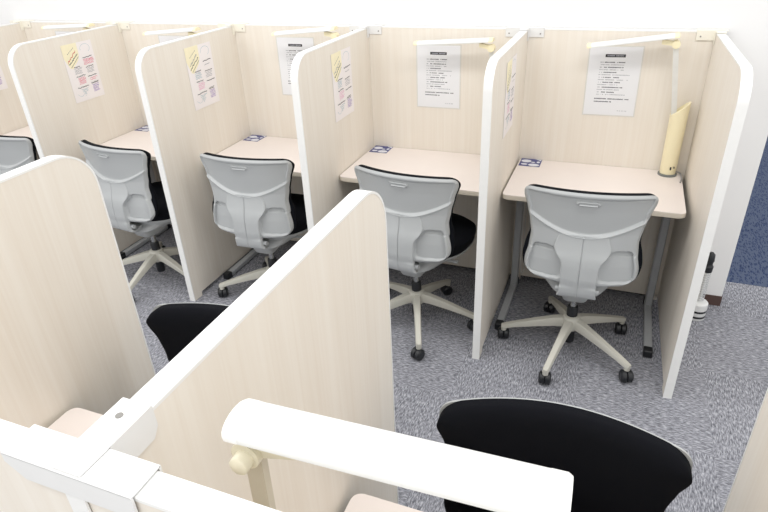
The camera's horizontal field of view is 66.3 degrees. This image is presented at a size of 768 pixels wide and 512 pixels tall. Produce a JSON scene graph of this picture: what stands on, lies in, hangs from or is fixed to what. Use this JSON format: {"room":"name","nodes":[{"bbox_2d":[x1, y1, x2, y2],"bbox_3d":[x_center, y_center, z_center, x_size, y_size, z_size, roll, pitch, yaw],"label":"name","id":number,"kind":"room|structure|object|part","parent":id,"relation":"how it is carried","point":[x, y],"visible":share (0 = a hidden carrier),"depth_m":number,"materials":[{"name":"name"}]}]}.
{"room":"study room","nodes":[
{"label":"study room","id":0,"kind":"room"},
{"bbox_2d":[0,0,767,295],"bbox_3d":[-1.249,-1.401,3.397,6.240,2.700,0.120,9,31,19],"label":"wall","id":1,"kind":"structure","parent":0,"point":[746,21],"depth_m":2.74,"materials":[{"name":"white paint"}]},
{"bbox_2d":[291,240,721,305],"bbox_3d":[-1.195,-0.248,4.040,6.242,0.056,0.124,9,31,19],"label":"baseboard","id":2,"kind":"structure","parent":1,"relation":"attached to","point":[715,300],"depth_m":2.96,"materials":[{"name":"brown plastic"}]},
{"bbox_2d":[121,137,767,511],"bbox_3d":[-0.223,0.003,3.629,8.400,0.061,8.400,9,31,19],"label":"floor","id":3,"kind":"structure","parent":0,"point":[721,385],"depth_m":2.66,"materials":[{"name":"grey carpet"}]},
{"bbox_2d":[3,126,32,138],"bbox_3d":[-1.984,-0.463,3.831,0.729,0.700,0.505,9,31,19],"label":"desk","id":4,"kind":"object","parent":3,"relation":"on","point":[25,131],"visible":0.02,"depth_m":3.69,"materials":[{"name":"grey paint"}]},
{"bbox_2d":[41,23,94,29],"bbox_3d":[-1.817,-1.103,3.606,0.449,0.619,0.141,9,31,19],"label":"desk lamp","id":5,"kind":"object","parent":4,"relation":"on","point":[84,26],"visible":0.16,"depth_m":3.43,"materials":[{"name":"white plastic"}]},
{"bbox_2d":[0,135,36,174],"bbox_3d":[-2.039,-0.363,3.512,0.631,0.841,0.643,11,32,23],"label":"office chair","id":6,"kind":"object","parent":3,"relation":"on","point":[15,151],"visible":0.26,"depth_m":3.19,"materials":[{"name":"grey plastic"}]},
{"bbox_2d":[0,135,36,160],"bbox_3d":[-2.109,-0.497,3.311,0.487,0.405,0.094,11,32,23],"label":"chair backrest","id":7,"kind":"object","parent":6,"relation":"on","point":[12,148],"depth_m":3.17,"materials":[{"name":"grey plastic"}]},
{"bbox_2d":[0,20,39,159],"bbox_3d":[-2.392,-0.737,3.725,0.172,1.314,0.788,9,31,19],"label":"wall","id":8,"kind":"structure","parent":3,"relation":"on","point":[12,115],"depth_m":3.68,"materials":[{"name":"brown wood"}]},
{"bbox_2d":[0,66,7,89],"bbox_3d":[-2.389,-1.131,3.511,0.002,0.302,0.208,9,31,19],"label":"poster","id":9,"kind":"object","parent":8,"relation":"attached to","point":[3,85],"visible":1,"depth_m":3.63,"materials":[{"name":"white paper"}]},
{"bbox_2d":[0,419,72,511],"bbox_3d":[-0.632,0.707,1.014,0.784,1.298,0.032,9,31,19],"label":"panel","id":10,"kind":"object","parent":3,"relation":"on","point":[17,493],"visible":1,"depth_m":0.61,"materials":[{"name":"brown wood"}]},
{"bbox_3d":[-0.632,0.697,1.008,0.784,1.274,0.032,9,31,19],"label":"edge trim","id":11,"kind":"part","parent":10,"relation":"part of","materials":[{"name":"white plastic"}]},
{"bbox_2d":[24,21,105,40],"bbox_3d":[-1.891,-0.855,3.897,0.784,1.311,0.033,9,31,19],"label":"panel","id":12,"kind":"object","parent":3,"relation":"on","point":[35,32],"visible":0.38,"depth_m":3.65,"materials":[{"name":"brown wood"}]},
{"bbox_2d":[55,31,76,35],"bbox_3d":[-1.923,-1.241,3.666,0.226,0.308,0.002,9,31,19],"label":"notice sheet","id":13,"kind":"object","parent":12,"relation":"attached to","point":[56,32],"visible":0.02,"depth_m":3.61,"materials":[{"name":"paper"}]},
{"bbox_3d":[-1.891,-0.865,3.891,0.784,1.287,0.033,9,31,19],"label":"edge trim","id":14,"kind":"part","parent":12,"relation":"part of","materials":[{"name":"white plastic"}]},
{"bbox_2d":[48,408,102,437],"bbox_3d":[-0.519,0.842,1.376,0.729,0.700,0.505,9,31,19],"label":"desk","id":15,"kind":"object","parent":3,"relation":"on","point":[75,422],"visible":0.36,"depth_m":1.45,"materials":[{"name":"grey paint"}]},
{"bbox_2d":[0,155,155,427],"bbox_3d":[-0.853,0.468,1.461,0.033,1.298,0.755,9,31,19],"label":"wall","id":16,"kind":"structure","parent":3,"relation":"on","point":[72,336],"depth_m":1.43,"materials":[{"name":"brown wood"}]},
{"bbox_2d":[8,21,157,251],"bbox_3d":[-1.659,-0.625,3.463,0.172,1.314,0.788,9,31,19],"label":"wall","id":17,"kind":"structure","parent":3,"relation":"on","point":[57,123],"depth_m":3.23,"materials":[{"name":"brown wood"}]},
{"bbox_3d":[-1.666,-0.613,3.450,0.033,1.306,0.752,9,31,19],"label":"edge trim","id":18,"kind":"part","parent":17,"relation":"part of","materials":[{"name":"beige wood"}]},
{"bbox_2d":[60,39,104,102],"bbox_3d":[-1.659,-1.019,3.244,0.002,0.302,0.208,9,31,19],"label":"poster","id":19,"kind":"object","parent":17,"relation":"attached to","point":[79,58],"visible":1,"depth_m":3.24,"materials":[{"name":"white paper"}]},
{"bbox_2d":[79,140,183,300],"bbox_3d":[-1.284,-0.258,3.262,0.605,0.841,0.606,-22,35,-31],"label":"office chair","id":20,"kind":"object","parent":3,"relation":"on","point":[135,204],"visible":0.84,"depth_m":3.03,"materials":[{"name":"grey plastic"}]},
{"bbox_2d":[81,140,158,221],"bbox_3d":[-1.378,-0.385,3.050,0.487,0.405,0.094,13,33,25],"label":"backrest","id":21,"kind":"object","parent":20,"relation":"on","point":[123,174],"depth_m":2.98,"materials":[{"name":"grey plastic"}]},
{"bbox_3d":[-1.470,0.027,3.397,0.277,0.118,0.042,-2,29,0],"label":"arm","id":22,"kind":"part","parent":20,"relation":"part of","materials":[{"name":"beige plastic"}]},
{"bbox_3d":[-1.351,0.101,3.256,0.042,0.118,0.278,7,31,16],"label":"arm","id":23,"kind":"part","parent":20,"relation":"part of","materials":[{"name":"beige plastic"}]},
{"bbox_2d":[152,181,170,220],"bbox_3d":[-1.262,-0.317,3.320,0.464,0.060,0.434,13,33,25],"label":"seat cushion","id":24,"kind":"object","parent":20,"relation":"on","point":[163,215],"depth_m":3.19,"materials":[{"name":"black fabric"}]},
{"bbox_3d":[-1.167,-0.034,3.481,0.277,0.118,0.042,-22,34,-30],"label":"arm","id":25,"kind":"part","parent":20,"relation":"part of","materials":[{"name":"beige plastic"}]},
{"bbox_3d":[-1.163,0.063,3.308,0.278,0.118,0.042,17,35,31],"label":"arm","id":26,"kind":"part","parent":20,"relation":"part of","materials":[{"name":"beige plastic"}]},
{"bbox_2d":[100,127,170,259],"bbox_3d":[-1.252,-0.351,3.569,0.729,0.700,0.505,9,31,19],"label":"desk","id":27,"kind":"object","parent":3,"relation":"on","point":[134,139],"visible":0.16,"depth_m":3.50,"materials":[{"name":"grey paint"}]},
{"bbox_2d":[135,126,148,131],"bbox_3d":[-1.480,-0.795,3.663,0.100,0.001,0.104,9,31,19],"label":"sticker","id":28,"kind":"object","parent":27,"relation":"on","point":[144,128],"visible":0.63,"depth_m":3.65,"materials":[{"name":"white"}]},
{"bbox_3d":[-1.569,-0.385,3.672,0.040,0.672,0.415,9,31,19],"label":"leg frame","id":29,"kind":"part","parent":27,"relation":"part of","materials":[{"name":"grey paint"}]},
{"bbox_2d":[142,27,200,35],"bbox_3d":[-1.089,-0.987,3.348,0.460,0.611,0.141,9,31,19],"label":"desk lamp","id":30,"kind":"object","parent":27,"relation":"on","point":[189,30],"visible":0.16,"depth_m":3.17,"materials":[{"name":"white plastic"}]},
{"bbox_2d":[122,22,217,224],"bbox_3d":[-1.158,-0.742,3.635,0.784,1.311,0.033,9,31,19],"label":"panel","id":31,"kind":"object","parent":3,"relation":"on","point":[134,41],"visible":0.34,"depth_m":3.42,"materials":[{"name":"brown wood"}]},
{"bbox_2d":[158,35,185,43],"bbox_3d":[-1.186,-1.117,3.408,0.226,0.308,0.002,9,31,19],"label":"notice sheet","id":32,"kind":"object","parent":31,"relation":"attached to","point":[162,38],"visible":0.02,"depth_m":3.36,"materials":[{"name":"paper"}]},
{"bbox_3d":[-1.159,-0.753,3.629,0.784,1.287,0.033,9,31,19],"label":"edge trim","id":33,"kind":"part","parent":31,"relation":"part of","materials":[{"name":"white plastic"}]},
{"bbox_2d":[88,471,280,511],"bbox_3d":[0.101,0.820,0.752,0.784,1.298,0.032,9,31,19],"label":"panel","id":34,"kind":"object","parent":3,"relation":"on","point":[163,492],"visible":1,"depth_m":0.53,"materials":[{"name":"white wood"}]},
{"bbox_2d":[146,303,228,361],"bbox_3d":[-0.446,0.611,1.585,0.603,0.893,0.614,-20,33,-28],"label":"office chair","id":35,"kind":"object","parent":3,"relation":"on","point":[175,325],"visible":0.11,"depth_m":1.54,"materials":[{"name":"black fabric"}]},
{"bbox_2d":[135,23,251,300],"bbox_3d":[-0.927,-0.512,3.201,0.172,1.314,0.788,9,31,19],"label":"wall","id":36,"kind":"structure","parent":3,"relation":"on","point":[179,133],"depth_m":3.04,"materials":[{"name":"brown wood"}]},
{"bbox_2d":[184,41,219,110],"bbox_3d":[-0.922,-0.916,2.989,0.002,0.302,0.208,9,31,19],"label":"poster","id":37,"kind":"object","parent":36,"relation":"attached to","point":[199,60],"visible":1,"depth_m":2.98,"materials":[{"name":"white paper"}]},
{"bbox_2d":[200,152,307,296],"bbox_3d":[-0.610,-0.169,3.047,0.623,0.841,0.604,-10,30,-13],"label":"office chair","id":38,"kind":"object","parent":3,"relation":"on","point":[253,199],"visible":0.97,"depth_m":2.80,"materials":[{"name":"grey plastic"}]},
{"bbox_3d":[-0.757,0.121,3.170,0.277,0.118,0.042,-2,29,0],"label":"arm","id":39,"kind":"part","parent":38,"relation":"part of","materials":[{"name":"beige plastic"}]},
{"bbox_2d":[203,152,296,236],"bbox_3d":[-0.648,-0.288,2.816,0.487,0.405,0.094,7,31,17],"label":"backrest","id":40,"kind":"object","parent":38,"relation":"on","point":[259,190],"depth_m":2.77,"materials":[{"name":"grey plastic"}]},
{"bbox_2d":[290,193,307,234],"bbox_3d":[-0.566,-0.226,3.100,0.464,0.060,0.434,7,31,17],"label":"seat cushion","id":41,"kind":"object","parent":38,"relation":"on","point":[298,201],"depth_m":3.00,"materials":[{"name":"black fabric"}]},
{"bbox_2d":[217,136,301,279],"bbox_3d":[-0.520,-0.238,3.307,0.729,0.700,0.505,9,31,19],"label":"desk","id":42,"kind":"object","parent":3,"relation":"on","point":[269,147],"visible":0.18,"depth_m":3.23,"materials":[{"name":"grey paint"}]},
{"bbox_3d":[-0.837,-0.272,3.410,0.040,0.672,0.415,9,31,19],"label":"leg frame","id":43,"kind":"part","parent":42,"relation":"part of","materials":[{"name":"grey paint"}]},
{"bbox_2d":[244,135,265,141],"bbox_3d":[-0.748,-0.682,3.401,0.100,0.001,0.104,9,31,19],"label":"sticker","id":44,"kind":"object","parent":42,"relation":"on","point":[256,138],"visible":1,"depth_m":3.40,"materials":[{"name":"white"}]},
{"bbox_2d":[247,136,264,140],"bbox_3d":[-0.747,-0.683,3.402,0.093,0.001,0.098,9,31,19],"label":"print","id":45,"kind":"object","parent":44,"relation":"on","point":[250,136],"depth_m":3.40},
{"bbox_2d":[271,26,338,38],"bbox_3d":[-0.343,-0.878,3.078,0.429,0.624,0.141,9,31,19],"label":"desk lamp","id":46,"kind":"object","parent":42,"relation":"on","point":[325,30],"visible":0.23,"depth_m":2.89,"materials":[{"name":"white plastic"}]},
{"bbox_2d":[131,190,398,511],"bbox_3d":[-0.124,0.580,1.200,0.033,1.298,0.755,9,31,19],"label":"wall","id":47,"kind":"structure","parent":3,"relation":"on","point":[312,334],"depth_m":0.95,"materials":[{"name":"brown wood"}]},
{"bbox_2d":[1,397,162,511],"bbox_3d":[-0.257,0.734,0.898,0.162,1.278,0.100,9,31,19],"label":"joint cover","id":48,"kind":"object","parent":47,"relation":"attached to","point":[102,467],"visible":0.98,"depth_m":0.57,"materials":[{"name":"white paint"}]},
{"bbox_2d":[235,24,349,240],"bbox_3d":[-0.426,-0.630,3.373,0.784,1.311,0.033,9,31,19],"label":"panel","id":49,"kind":"object","parent":3,"relation":"on","point":[270,112],"visible":0.25,"depth_m":3.26,"materials":[{"name":"brown wood"}]},
{"bbox_2d":[275,36,313,94],"bbox_3d":[-0.463,-1.011,3.146,0.226,0.308,0.002,9,31,19],"label":"notice sheet","id":50,"kind":"object","parent":49,"relation":"attached to","point":[288,48],"visible":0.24,"depth_m":3.13,"materials":[{"name":"paper"}]},
{"bbox_3d":[-0.426,-0.640,3.367,0.784,1.287,0.033,9,31,19],"label":"edge trim","id":51,"kind":"part","parent":49,"relation":"part of","materials":[{"name":"white plastic"}]},
{"bbox_2d":[290,24,382,231],"bbox_3d":[-0.195,-0.400,2.939,0.172,1.314,0.788,9,31,19],"label":"wall","id":52,"kind":"structure","parent":3,"relation":"on","point":[327,147],"depth_m":2.67,"materials":[{"name":"brown wood"}]},
{"bbox_2d":[330,46,353,121],"bbox_3d":[-0.190,-0.797,2.729,0.002,0.302,0.208,9,31,19],"label":"poster","id":53,"kind":"object","parent":52,"relation":"attached to","point":[340,60],"visible":1,"depth_m":2.72,"materials":[{"name":"white paper"}]},
{"bbox_2d":[344,494,422,511],"bbox_3d":[0.213,0.955,1.114,0.729,0.700,0.505,9,31,19],"label":"desk","id":54,"kind":"object","parent":3,"relation":"on","point":[359,502],"visible":1,"depth_m":1.21,"materials":[{"name":"grey paint"}]},
{"bbox_2d":[221,398,573,511],"bbox_3d":[-0.004,0.427,0.716,0.385,0.625,0.141,9,31,19],"label":"desk lamp","id":55,"kind":"object","parent":54,"relation":"on","point":[258,430],"visible":1,"depth_m":0.53,"materials":[{"name":"white plastic"}]},
{"bbox_3d":[-0.142,0.206,0.583,0.021,0.021,0.014,9,31,19],"label":"knob","id":56,"kind":"part","parent":55,"relation":"part of","materials":[{"name":"beige plastic"}]},
{"bbox_3d":[-0.129,0.359,0.695,0.027,0.375,0.010,9,31,19],"label":"arm","id":57,"kind":"part","parent":55,"relation":"part of"},
{"bbox_2d":[340,146,479,195],"bbox_3d":[0.213,-0.126,3.045,0.729,0.700,0.505,9,31,19],"label":"desk","id":58,"kind":"object","parent":3,"relation":"on","point":[463,167],"visible":0.29,"depth_m":2.91,"materials":[{"name":"grey paint"}]},
{"bbox_2d":[369,145,392,152],"bbox_3d":[-0.016,-0.570,3.139,0.100,0.001,0.104,9,31,19],"label":"sticker","id":59,"kind":"object","parent":58,"relation":"on","point":[379,149],"visible":1,"depth_m":3.14,"materials":[{"name":"white"}]},
{"bbox_2d":[372,147,391,152],"bbox_3d":[-0.015,-0.571,3.140,0.093,0.001,0.098,9,31,19],"label":"print","id":60,"kind":"object","parent":59,"relation":"on","point":[383,150],"depth_m":3.13},
{"bbox_2d":[413,37,495,58],"bbox_3d":[0.376,-0.750,2.831,0.461,0.584,0.141,9,31,19],"label":"desk lamp","id":61,"kind":"object","parent":58,"relation":"on","point":[490,47],"visible":0.3,"depth_m":2.66,"materials":[{"name":"white plastic"}]},
{"bbox_2d":[354,165,475,360],"bbox_3d":[0.170,-0.046,2.763,0.607,0.841,0.633,12,32,25],"label":"office chair","id":62,"kind":"object","parent":3,"relation":"on","point":[424,232],"visible":0.75,"depth_m":2.54,"materials":[{"name":"grey plastic"}]},
{"bbox_3d":[0.066,0.160,3.032,0.042,0.118,0.277,-21,34,-29],"label":"arm","id":63,"kind":"part","parent":62,"relation":"part of","materials":[{"name":"beige plastic"}]},
{"bbox_3d":[0.001,0.254,2.870,0.277,0.118,0.042,-10,30,-14],"label":"arm","id":64,"kind":"part","parent":62,"relation":"part of","materials":[{"name":"beige plastic"}]},
{"bbox_2d":[358,165,460,260],"bbox_3d":[0.087,-0.181,2.563,0.487,0.405,0.094,12,32,25],"label":"chair backrest","id":65,"kind":"object","parent":62,"relation":"on","point":[418,208],"depth_m":2.50,"materials":[{"name":"grey plastic"}]},
{"bbox_3d":[0.159,0.307,2.763,0.042,0.118,0.277,-1,29,2],"label":"arm","id":66,"kind":"part","parent":62,"relation":"part of","materials":[{"name":"beige plastic"}]},
{"bbox_3d":[0.264,0.155,3.025,0.042,0.118,0.278,19,36,33],"label":"arm","id":67,"kind":"part","parent":62,"relation":"part of","materials":[{"name":"beige plastic"}]},
{"bbox_3d":[0.321,0.246,2.858,0.278,0.118,0.042,8,31,18],"label":"arm","id":68,"kind":"part","parent":62,"relation":"part of","materials":[{"name":"beige plastic"}]},
{"bbox_3d":[0.279,0.022,2.778,0.143,0.019,0.018,7,31,17],"label":"height lever","id":69,"kind":"part","parent":62,"relation":"part of","materials":[{"name":"grey plastic"}]},
{"bbox_2d":[449,213,475,257],"bbox_3d":[0.200,-0.113,2.835,0.464,0.060,0.434,12,32,25],"label":"seat cushion","id":70,"kind":"object","parent":62,"relation":"on","point":[464,228],"depth_m":2.76,"materials":[{"name":"black fabric"}]},
{"bbox_2d":[369,25,512,267],"bbox_3d":[0.307,-0.517,3.111,0.784,1.311,0.033,9,31,19],"label":"panel","id":71,"kind":"object","parent":3,"relation":"on","point":[398,122],"visible":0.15,"depth_m":2.98,"materials":[{"name":"brown wood"}]},
{"bbox_2d":[416,44,461,108],"bbox_3d":[0.268,-0.881,2.895,0.226,0.308,0.002,9,31,19],"label":"notice sheet","id":72,"kind":"object","parent":71,"relation":"attached to","point":[438,67],"visible":1,"depth_m":2.89,"materials":[{"name":"paper"}]},
{"bbox_3d":[0.306,-0.527,3.105,0.784,1.287,0.033,9,31,19],"label":"edge trim","id":73,"kind":"part","parent":71,"relation":"part of","materials":[{"name":"white plastic"}]},
{"bbox_2d":[472,26,544,359],"bbox_3d":[0.533,-0.288,2.679,0.172,1.314,0.788,9,31,19],"label":"wall","id":74,"kind":"structure","parent":3,"relation":"on","point":[499,156],"depth_m":2.53,"materials":[{"name":"brown wood"}]},
{"bbox_2d":[503,53,516,137],"bbox_3d":[0.521,-0.663,2.432,0.002,0.302,0.208,9,31,19],"label":"poster","id":75,"kind":"object","parent":74,"relation":"attached to","point":[511,65],"visible":1,"depth_m":2.42,"materials":[{"name":"white paper"}]},
{"bbox_2d":[436,397,692,511],"bbox_3d":[0.300,0.763,1.283,0.590,0.863,0.636,6,30,15],"label":"office chair","id":76,"kind":"object","parent":3,"relation":"on","point":[616,465],"visible":0.7,"depth_m":1.19,"materials":[{"name":"black fabric"}]},
{"bbox_2d":[498,184,658,384],"bbox_3d":[0.816,0.047,2.542,0.600,0.841,0.630,7,31,17],"label":"office chair","id":77,"kind":"object","parent":3,"relation":"on","point":[584,244],"visible":1,"depth_m":2.31,"materials":[{"name":"grey plastic"}]},
{"bbox_3d":[0.685,0.307,2.718,0.277,0.118,0.042,6,30,15],"label":"arm","id":78,"kind":"part","parent":77,"relation":"part of","materials":[{"name":"beige plastic"}]},
{"bbox_3d":[0.752,0.396,2.554,0.042,0.118,0.277,16,34,30],"label":"arm","id":79,"kind":"part","parent":77,"relation":"part of","materials":[{"name":"beige plastic"}]},
{"bbox_3d":[0.841,0.242,2.821,0.042,0.118,0.278,-3,29,0],"label":"arm","id":80,"kind":"part","parent":77,"relation":"part of","materials":[{"name":"beige plastic"}]},
{"bbox_2d":[522,184,654,275],"bbox_3d":[0.789,-0.078,2.320,0.487,0.405,0.094,7,31,17],"label":"chair backrest","id":81,"kind":"object","parent":77,"relation":"on","point":[603,229],"depth_m":2.28,"materials":[{"name":"grey plastic"}]},
{"bbox_3d":[1.006,0.291,2.721,0.278,0.118,0.042,-12,31,-16],"label":"arm","id":82,"kind":"part","parent":77,"relation":"part of","materials":[{"name":"beige plastic"}]},
{"bbox_3d":[0.950,0.386,2.556,0.042,0.118,0.277,-23,35,-31],"label":"arm","id":83,"kind":"part","parent":77,"relation":"part of","materials":[{"name":"beige plastic"}]},
{"bbox_2d":[495,159,685,357],"bbox_3d":[0.945,-0.013,2.783,0.729,0.700,0.505,9,31,19],"label":"desk","id":84,"kind":"object","parent":3,"relation":"on","point":[669,192],"visible":0.85,"depth_m":2.70,"materials":[{"name":"white laminate"}]},
{"bbox_3d":[0.628,-0.047,2.886,0.040,0.672,0.415,9,31,19],"label":"leg frame","id":85,"kind":"part","parent":84,"relation":"part of","materials":[{"name":"grey paint"}]},
{"bbox_2d":[520,202,526,272],"bbox_3d":[0.723,-0.156,3.000,0.023,0.564,0.089,9,31,19],"label":"hanging cable","id":86,"kind":"object","parent":84,"relation":"hanging from","point":[525,203],"visible":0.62,"depth_m":3.02,"materials":[{"name":"black plastic"}]},
{"bbox_2d":[519,158,541,166],"bbox_3d":[0.717,-0.457,2.877,0.100,0.001,0.104,9,31,19],"label":"sticker","id":87,"kind":"object","parent":84,"relation":"on","point":[524,162],"visible":1,"depth_m":2.88,"materials":[{"name":"white"}]},
{"bbox_2d":[521,159,540,165],"bbox_3d":[0.718,-0.458,2.878,0.093,0.001,0.098,9,31,19],"label":"print","id":88,"kind":"object","parent":87,"relation":"on","point":[525,160],"depth_m":2.87},
{"bbox_2d":[587,32,690,182],"bbox_3d":[1.101,-0.652,2.563,0.474,0.615,0.141,9,31,19],"label":"desk lamp","id":89,"kind":"object","parent":84,"relation":"on","point":[678,118],"visible":1,"depth_m":2.53,"materials":[{"name":"beige plastic"}]},
{"bbox_3d":[1.233,-0.705,2.493,0.087,0.369,0.018,-5,29,-5],"label":"arm","id":90,"kind":"part","parent":89,"relation":"part of"},
{"bbox_3d":[1.252,0.049,2.663,0.040,0.672,0.415,9,31,19],"label":"leg frame","id":91,"kind":"part","parent":84,"relation":"part of","materials":[{"name":"grey paint"}]},
{"bbox_2d":[510,28,712,299],"bbox_3d":[1.036,-0.405,2.849,0.778,1.311,0.033,9,31,19],"label":"panel","id":92,"kind":"object","parent":3,"relation":"on","point":[554,127],"visible":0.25,"depth_m":2.70,"materials":[{"name":"beige wood"}]},
{"bbox_2d":[582,46,644,116],"bbox_3d":[1.018,-0.777,2.621,0.226,0.308,0.002,8,31,20],"label":"notice sheet","id":93,"kind":"object","parent":92,"relation":"attached to","point":[613,74],"visible":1,"depth_m":2.62,"materials":[{"name":"white paper"}]},
{"bbox_3d":[1.036,-0.415,2.844,0.778,1.287,0.033,9,31,19],"label":"edge trim","id":94,"kind":"part","parent":92,"relation":"part of","materials":[{"name":"white plastic"}]},
{"bbox_2d":[692,252,715,320],"bbox_3d":[1.524,0.142,2.805,0.084,0.362,0.084,9,31,19],"label":"stand","id":95,"kind":"object","parent":3,"relation":"on","point":[700,311],"visible":0.7,"depth_m":2.82,"materials":[{"name":"white plastic"}]},
{"bbox_3d":[1.524,0.144,2.806,0.016,0.167,0.016,9,31,19],"label":"stem","id":96,"kind":"part","parent":95,"relation":"part of","materials":[{"name":"white plastic"}]},
{"bbox_2d":[657,29,767,511],"bbox_3d":[0.933,0.250,1.684,0.116,1.314,2.607,8,31,19],"label":"wall","id":97,"kind":"structure","parent":3,"relation":"on","point":[726,95],"depth_m":2.16,"materials":[{"name":"brown wood"}]}
]}

